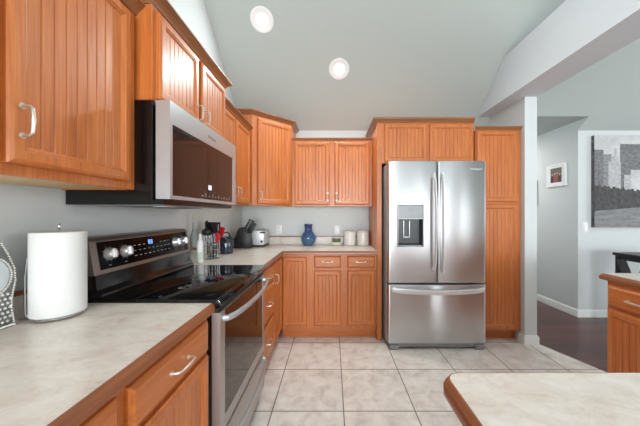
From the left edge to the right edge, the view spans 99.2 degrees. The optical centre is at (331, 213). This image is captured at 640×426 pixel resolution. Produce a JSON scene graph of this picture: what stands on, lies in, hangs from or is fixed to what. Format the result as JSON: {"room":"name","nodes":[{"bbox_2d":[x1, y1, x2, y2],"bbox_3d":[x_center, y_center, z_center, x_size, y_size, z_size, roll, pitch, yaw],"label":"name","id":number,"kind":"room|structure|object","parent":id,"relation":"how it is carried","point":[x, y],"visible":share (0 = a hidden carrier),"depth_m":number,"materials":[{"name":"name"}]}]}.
{"room":"kitchen","nodes":[
{"label":"kitchen","id":0,"kind":"room"},
{"bbox_2d":[0,0,241,291],"bbox_3d":[-1.165,-1.155,-1.765,0.120,4.848,10.470,0,0,0],"label":"wall","id":1,"kind":"structure","parent":0,"point":[24,209],"depth_m":1.29,"materials":[{"name":"white paint"}]},
{"bbox_2d":[12,294,27,320],"bbox_3d":[-1.095,0.326,0.411,0.016,0.083,1.422,0,0,0],"label":"backsplash","id":2,"kind":"structure","parent":1,"relation":"attached to","point":[17,303],"depth_m":0.95,"materials":[{"name":"stone"}]},
{"bbox_2d":[0,0,145,189],"bbox_3d":[-0.931,-0.482,0.457,0.343,0.766,1.414,0,0,0],"label":"upper cabinet","id":3,"kind":"object","parent":1,"relation":"attached to","point":[67,66],"visible":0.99,"depth_m":0.83,"materials":[{"name":"brown wood"}]},
{"bbox_2d":[134,0,232,137],"bbox_3d":[-0.896,-0.695,1.506,0.413,0.440,0.840,0,0,0],"label":"upper cabinet","id":4,"kind":"object","parent":1,"relation":"attached to","point":[170,63],"visible":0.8,"depth_m":1.27,"materials":[{"name":"brown wood"}]},
{"bbox_2d":[66,100,235,208],"bbox_3d":[-0.885,-0.253,1.504,0.436,0.438,0.765,0,0,0],"label":"microwave","id":5,"kind":"object","parent":4,"relation":"attached to","point":[180,162],"visible":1,"depth_m":1.16,"materials":[{"name":"silver metal"}]},
{"bbox_2d":[225,96,252,204],"bbox_3d":[-0.931,-0.470,2.283,0.343,0.770,0.790,0,0,0],"label":"upper cabinet","id":6,"kind":"object","parent":1,"relation":"attached to","point":[237,127],"visible":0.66,"depth_m":2.38,"materials":[{"name":"brown wood"}]},
{"bbox_2d":[236,108,298,205],"bbox_3d":[-0.753,-0.555,2.994,0.697,0.940,0.707,0,0,0],"label":"upper cabinet","id":7,"kind":"object","parent":1,"relation":"attached to","point":[271,135],"visible":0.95,"depth_m":2.81,"materials":[{"name":"brown wood"}]},
{"bbox_2d":[242,131,368,235],"bbox_3d":[0.386,0.090,3.410,2.981,2.357,0.120,0,0,0],"label":"wall","id":8,"kind":"structure","parent":0,"point":[292,219],"depth_m":3.35,"materials":[{"name":"white paint"}]},
{"bbox_2d":[276,225,281,233],"bbox_3d":[-0.654,0.194,3.346,0.070,0.114,0.008,0,0,0],"label":"power outlet","id":9,"kind":"object","parent":8,"relation":"attached to","point":[278,227],"visible":1,"depth_m":3.34,"materials":[{"name":"white plastic"}]},
{"bbox_2d":[269,237,356,243],"bbox_3d":[-0.320,0.326,3.338,1.535,0.083,0.016,0,0,0],"label":"backsplash","id":10,"kind":"structure","parent":8,"relation":"attached to","point":[272,240],"depth_m":3.33,"materials":[{"name":"stone"}]},
{"bbox_2d":[292,138,372,206],"bbox_3d":[0.003,-0.464,3.156,0.891,0.757,0.383,0,0,0],"label":"upper cabinet","id":11,"kind":"object","parent":8,"relation":"attached to","point":[326,172],"visible":1,"depth_m":3.01,"materials":[{"name":"brown wood"}]},
{"bbox_2d":[334,225,339,233],"bbox_3d":[0.062,0.194,3.346,0.070,0.114,0.008,0,0,0],"label":"power outlet","id":12,"kind":"object","parent":8,"relation":"attached to","point":[336,227],"visible":1,"depth_m":3.34,"materials":[{"name":"white plastic"}]},
{"bbox_2d":[205,0,639,130],"bbox_3d":[2.947,-2.312,-1.825,8.305,2.734,10.550,0,0,0],"label":"ceiling","id":13,"kind":"structure","parent":0,"point":[404,58],"depth_m":2.73,"materials":[{"name":"grey paint"}]},
{"bbox_2d":[250,6,273,32],"bbox_3d":[-0.635,-1.758,2.467,0.210,0.137,0.164,0,0,-3],"label":"recessed light","id":14,"kind":"object","parent":13,"relation":"in","point":[261,18],"visible":1,"depth_m":2.46,"materials":[{"name":"white"}]},
{"bbox_2d":[329,58,348,79],"bbox_3d":[0.072,-1.487,2.794,0.210,0.137,0.164,0,0,-3],"label":"recessed light","id":15,"kind":"object","parent":13,"relation":"in","point":[339,67],"visible":1,"depth_m":2.79,"materials":[{"name":"white"}]},
{"bbox_2d":[248,300,606,425],"bbox_3d":[2.947,1.319,-0.300,8.105,0.100,13.400,0,0,0],"label":"floor","id":16,"kind":"structure","parent":0,"point":[309,381],"depth_m":2.22,"materials":[{"name":"tile"}]},
{"bbox_2d":[78,319,207,425],"bbox_3d":[-0.781,0.838,0.410,0.643,0.862,1.420,0,0,0],"label":"base cabinet","id":17,"kind":"object","parent":16,"relation":"on","point":[173,390],"visible":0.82,"depth_m":0.83,"materials":[{"name":"brown wood"}]},
{"bbox_2d":[0,288,214,425],"bbox_3d":[-0.792,0.338,0.411,0.621,0.137,1.422,0,0,0],"label":"countertop","id":18,"kind":"structure","parent":17,"relation":"on","point":[61,372],"depth_m":0.73,"materials":[{"name":"stone"}]},
{"bbox_2d":[0,240,16,329],"bbox_3d":[-1.056,0.193,0.823,0.028,0.350,0.158,0,0,0],"label":"ornament","id":19,"kind":"object","parent":18,"relation":"on","point":[8,277],"visible":1,"depth_m":0.87,"materials":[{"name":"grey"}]},
{"bbox_2d":[0,261,9,291],"bbox_3d":[-1.044,0.197,0.823,0.002,0.120,0.120,0,0,0],"label":"round mirror","id":20,"kind":"object","parent":19,"relation":"on","point":[4,265],"depth_m":0.87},
{"bbox_2d":[23,223,86,321],"bbox_3d":[-0.988,0.200,0.985,0.150,0.335,0.150,0,0,0],"label":"paper towel holder","id":21,"kind":"object","parent":18,"relation":"on","point":[59,229],"visible":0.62,"depth_m":0.93,"materials":[{"name":"silver metal"}]},
{"bbox_2d":[28,230,87,319],"bbox_3d":[-0.988,0.209,0.985,0.153,0.291,0.153,0,0,0],"label":"paper towel roll","id":22,"kind":"object","parent":21,"relation":"on","point":[57,261],"visible":1,"depth_m":0.93,"materials":[{"name":"white paper"}]},
{"bbox_2d":[88,229,267,425],"bbox_3d":[-0.745,0.685,1.506,0.700,1.168,0.764,0,0,0],"label":"electric range","id":23,"kind":"object","parent":16,"relation":"on","point":[156,266],"visible":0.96,"depth_m":1.32,"materials":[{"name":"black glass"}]},
{"bbox_2d":[90,265,265,307],"bbox_3d":[-0.729,0.372,1.506,0.542,0.038,0.764,0,0,0],"label":"cooktop","id":24,"kind":"object","parent":23,"relation":"in","point":[217,285],"depth_m":1.32,"materials":[{"name":"black glass"}]},
{"bbox_2d":[263,257,281,361],"bbox_3d":[-0.781,0.838,2.616,0.643,0.862,1.448,0,0,0],"label":"base cabinet","id":25,"kind":"object","parent":16,"relation":"on","point":[273,273],"visible":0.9,"depth_m":2.26,"materials":[{"name":"brown wood"}]},
{"bbox_2d":[189,236,376,268],"bbox_3d":[-0.328,0.338,2.618,1.551,0.137,1.457,0,0,0],"label":"countertop","id":26,"kind":"structure","parent":25,"relation":"on","point":[278,246],"depth_m":2.71,"materials":[{"name":"stone"}]},
{"bbox_2d":[190,215,197,262],"bbox_3d":[-1.052,0.185,2.075,0.058,0.364,0.058,0,0,0],"label":"oil bottle","id":27,"kind":"object","parent":26,"relation":"on","point":[194,238],"visible":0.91,"depth_m":2.06,"materials":[{"name":"clear glass"}]},
{"bbox_2d":[196,233,203,262],"bbox_3d":[-0.992,0.256,2.045,0.048,0.222,0.064,0,0,0],"label":"soap bottle","id":28,"kind":"object","parent":26,"relation":"on","point":[200,255],"visible":1,"depth_m":2.02,"materials":[{"name":"white plastic"}]},
{"bbox_2d":[204,234,219,259],"bbox_3d":[-0.985,0.267,2.235,0.118,0.198,0.118,0,0,0],"label":"utensil basket","id":29,"kind":"object","parent":26,"relation":"on","point":[217,257],"visible":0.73,"depth_m":2.21,"materials":[{"name":"metal"}]},
{"bbox_2d":[202,228,211,257],"bbox_3d":[-1.020,0.236,2.219,0.082,0.249,0.082,0,0,-17],"label":"ladle","id":30,"kind":"object","parent":29,"relation":"in","point":[206,231],"visible":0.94,"depth_m":2.20,"materials":[{"name":"black plastic"}]},
{"bbox_2d":[205,220,210,256],"bbox_3d":[-1.036,0.206,2.259,0.049,0.309,0.072,0,0,-35],"label":"serving spoon","id":31,"kind":"object","parent":29,"relation":"in","point":[206,221],"visible":0.55,"depth_m":2.24,"materials":[{"name":"black plastic"}]},
{"bbox_2d":[208,222,216,257],"bbox_3d":[-0.984,0.213,2.236,0.088,0.292,0.017,0,-1,22],"label":"turner","id":32,"kind":"object","parent":29,"relation":"in","point":[212,225],"visible":0.77,"depth_m":2.23,"materials":[{"name":"black plastic"}]},
{"bbox_2d":[213,232,219,257],"bbox_3d":[-0.939,0.254,2.213,0.079,0.214,0.026,0,0,35],"label":"spoon","id":33,"kind":"object","parent":29,"relation":"in","point":[216,235],"visible":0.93,"depth_m":2.20,"materials":[{"name":"red plastic"}]},
{"bbox_2d":[213,222,219,255],"bbox_3d":[-0.980,0.215,2.276,0.073,0.291,0.050,0,0,-1],"label":"slotted turner","id":34,"kind":"object","parent":29,"relation":"in","point":[217,230],"visible":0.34,"depth_m":2.29,"materials":[{"name":"black plastic"}]},
{"bbox_2d":[216,227,224,255],"bbox_3d":[-0.932,0.233,2.244,0.092,0.256,0.060,0,0,40],"label":"spatula","id":35,"kind":"object","parent":29,"relation":"in","point":[221,229],"visible":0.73,"depth_m":2.25,"materials":[{"name":"red plastic"}]},
{"bbox_2d":[218,232,233,253],"bbox_3d":[-0.985,0.266,2.530,0.136,0.203,0.136,0,0,0],"label":"jar","id":36,"kind":"object","parent":26,"relation":"on","point":[226,242],"visible":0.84,"depth_m":2.48,"materials":[{"name":"blue glass"}]},
{"bbox_2d":[233,227,252,247],"bbox_3d":[-0.970,0.255,2.955,0.199,0.224,0.100,0,0,0],"label":"knife block","id":37,"kind":"object","parent":26,"relation":"on","point":[242,239],"visible":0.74,"depth_m":2.90,"materials":[{"name":"black wood"}]},
{"bbox_2d":[251,229,268,246],"bbox_3d":[-0.829,0.275,3.159,0.164,0.184,0.262,0,0,0],"label":"toaster","id":38,"kind":"object","parent":26,"relation":"on","point":[260,237],"visible":0.88,"depth_m":3.04,"materials":[{"name":"silver plastic"}]},
{"bbox_2d":[301,224,315,245],"bbox_3d":[-0.278,0.243,3.205,0.180,0.247,0.180,0,0,0],"label":"vase","id":39,"kind":"object","parent":26,"relation":"on","point":[308,238],"visible":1,"depth_m":3.15,"materials":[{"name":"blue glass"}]},
{"bbox_2d":[332,238,340,244],"bbox_3d":[0.052,0.327,3.235,0.102,0.081,0.082,0,0,0],"label":"box","id":40,"kind":"object","parent":26,"relation":"on","point":[335,241],"visible":1,"depth_m":3.19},
{"bbox_2d":[344,229,355,245],"bbox_3d":[0.208,0.271,3.215,0.142,0.193,0.142,0,0,0],"label":"canister","id":41,"kind":"object","parent":26,"relation":"on","point":[349,235],"visible":0.98,"depth_m":3.16,"materials":[{"name":"white ceramic"}]},
{"bbox_2d":[357,228,368,245],"bbox_3d":[0.366,0.269,3.215,0.146,0.197,0.146,0,0,0],"label":"canister","id":42,"kind":"object","parent":26,"relation":"on","point":[362,235],"visible":1,"depth_m":3.15,"materials":[{"name":"white ceramic"}]},
{"bbox_2d":[281,255,376,336],"bbox_3d":[-0.032,0.838,3.012,0.962,0.862,0.656,0,0,0],"label":"base cabinet","id":43,"kind":"object","parent":16,"relation":"on","point":[323,295],"visible":0.92,"depth_m":2.73,"materials":[{"name":"brown wood"}]},
{"bbox_2d":[365,117,475,339],"bbox_3d":[0.915,0.156,3.017,1.011,2.226,0.658,0,0,0],"label":"upper cabinet","id":44,"kind":"object","parent":16,"relation":"on","point":[394,138],"visible":0.87,"depth_m":2.72,"materials":[{"name":"brown wood"}]},
{"bbox_2d":[382,161,484,349],"bbox_3d":[0.978,0.385,2.885,0.920,1.768,0.860,0,0,0],"label":"refrigerator","id":45,"kind":"object","parent":16,"relation":"on","point":[433,212],"visible":1,"depth_m":2.54,"materials":[{"name":"grey metal"}]},
{"bbox_2d":[474,126,522,337],"bbox_3d":[1.647,0.203,3.008,0.449,2.133,0.675,0,0,0],"label":"pantry cabinet","id":46,"kind":"object","parent":16,"relation":"on","point":[499,147],"visible":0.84,"depth_m":2.69,"materials":[{"name":"brown wood"}]},
{"bbox_2d":[607,281,639,372],"bbox_3d":[1.956,0.838,1.172,0.636,0.862,1.000,0,0,0],"label":"base cabinet","id":47,"kind":"object","parent":16,"relation":"on","point":[623,311],"visible":0.77,"depth_m":1.57,"materials":[{"name":"brown wood"}]},
{"bbox_2d":[599,273,639,287],"bbox_3d":[1.986,0.387,1.175,0.628,0.039,1.059,0,0,0],"label":"countertop","id":48,"kind":"structure","parent":47,"relation":"on","point":[629,279],"depth_m":1.60,"materials":[{"name":"stone"}]},
{"bbox_2d":[612,252,639,272],"bbox_3d":[3.281,0.844,2.415,0.427,0.850,1.160,0,0,0],"label":"console table","id":49,"kind":"object","parent":16,"relation":"on","point":[621,258],"visible":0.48,"depth_m":2.88,"materials":[{"name":"black paint"}]},
{"bbox_3d":[0.972,0.838,0.304,1.360,0.862,0.588,0,0,0],"label":"base cabinet","id":50,"kind":"object","parent":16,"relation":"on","visible":0},
{"bbox_2d":[443,373,639,425],"bbox_3d":[1.274,0.387,0.296,2.052,0.039,0.692,0,0,0],"label":"countertop","id":51,"kind":"structure","parent":50,"relation":"on","point":[477,399],"depth_m":0.54,"materials":[{"name":"stone"}]},
{"bbox_2d":[487,97,536,338],"bbox_3d":[1.935,0.059,4.473,0.119,2.420,3.653,0,0,0],"label":"wall partition","id":52,"kind":"structure","parent":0,"point":[523,112],"depth_m":2.65,"materials":[{"name":"white paint"}]},
{"bbox_2d":[518,332,539,344],"bbox_3d":[1.935,1.224,4.466,0.147,0.090,3.667,0,0,0],"label":"baseboard","id":53,"kind":"structure","parent":52,"relation":"attached to","point":[524,339],"depth_m":2.63,"materials":[{"name":"white wood"}]},
{"bbox_2d":[477,0,639,116],"bbox_3d":[1.853,-1.351,-1.893,0.285,0.420,10.214,0,0,0],"label":"beam","id":54,"kind":"structure","parent":52,"relation":"attached to","point":[578,34],"depth_m":2.06,"materials":[{"name":"white paint"}]},
{"bbox_2d":[537,124,569,305],"bbox_3d":[3.090,0.059,4.885,0.120,2.420,2.830,0,0,0],"label":"wall","id":55,"kind":"structure","parent":0,"point":[553,147],"depth_m":3.72,"materials":[{"name":"white paint"}]},
{"bbox_2d":[546,162,566,187],"bbox_3d":[3.020,-0.521,3.665,0.020,0.300,0.310,0,0,0],"label":"picture frame","id":56,"kind":"object","parent":55,"relation":"attached to","point":[556,174],"visible":1,"depth_m":3.65,"materials":[{"name":"white"}]},
{"bbox_2d":[551,167,561,182],"bbox_3d":[3.017,-0.522,3.665,0.002,0.193,0.180,0,0,0],"label":"photo","id":57,"kind":"object","parent":56,"relation":"attached to","point":[556,172],"depth_m":3.65},
{"bbox_2d":[537,116,588,135],"bbox_3d":[2.513,-1.201,4.750,1.035,0.100,3.100,0,0,0],"label":"ceiling","id":58,"kind":"structure","parent":0,"point":[545,124],"depth_m":3.38,"materials":[{"name":"grey paint"}]},
{"bbox_2d":[569,116,639,309],"bbox_3d":[5.014,-0.011,3.335,3.971,2.560,0.270,0,0,0],"label":"wall","id":59,"kind":"structure","parent":0,"point":[591,256],"depth_m":3.35,"materials":[{"name":"white paint"}]},
{"bbox_2d":[537,294,606,316],"bbox_3d":[5.008,1.224,4.818,3.984,0.090,2.964,0,0,0],"label":"baseboard","id":60,"kind":"structure","parent":59,"relation":"attached to","point":[578,313],"depth_m":3.42,"materials":[{"name":"white wood"}]},
{"bbox_2d":[582,222,587,231],"bbox_3d":[3.115,0.164,3.345,0.074,0.120,0.010,0,0,0],"label":"light switch","id":61,"kind":"object","parent":59,"relation":"attached to","point":[584,224],"visible":1,"depth_m":3.34,"materials":[{"name":"white plastic"}]},
{"bbox_2d":[591,135,639,226],"bbox_3d":[3.971,-0.398,3.328,1.558,1.123,0.045,0,0,0],"label":"picture","id":62,"kind":"object","parent":59,"relation":"attached to","point":[615,159],"visible":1,"depth_m":3.31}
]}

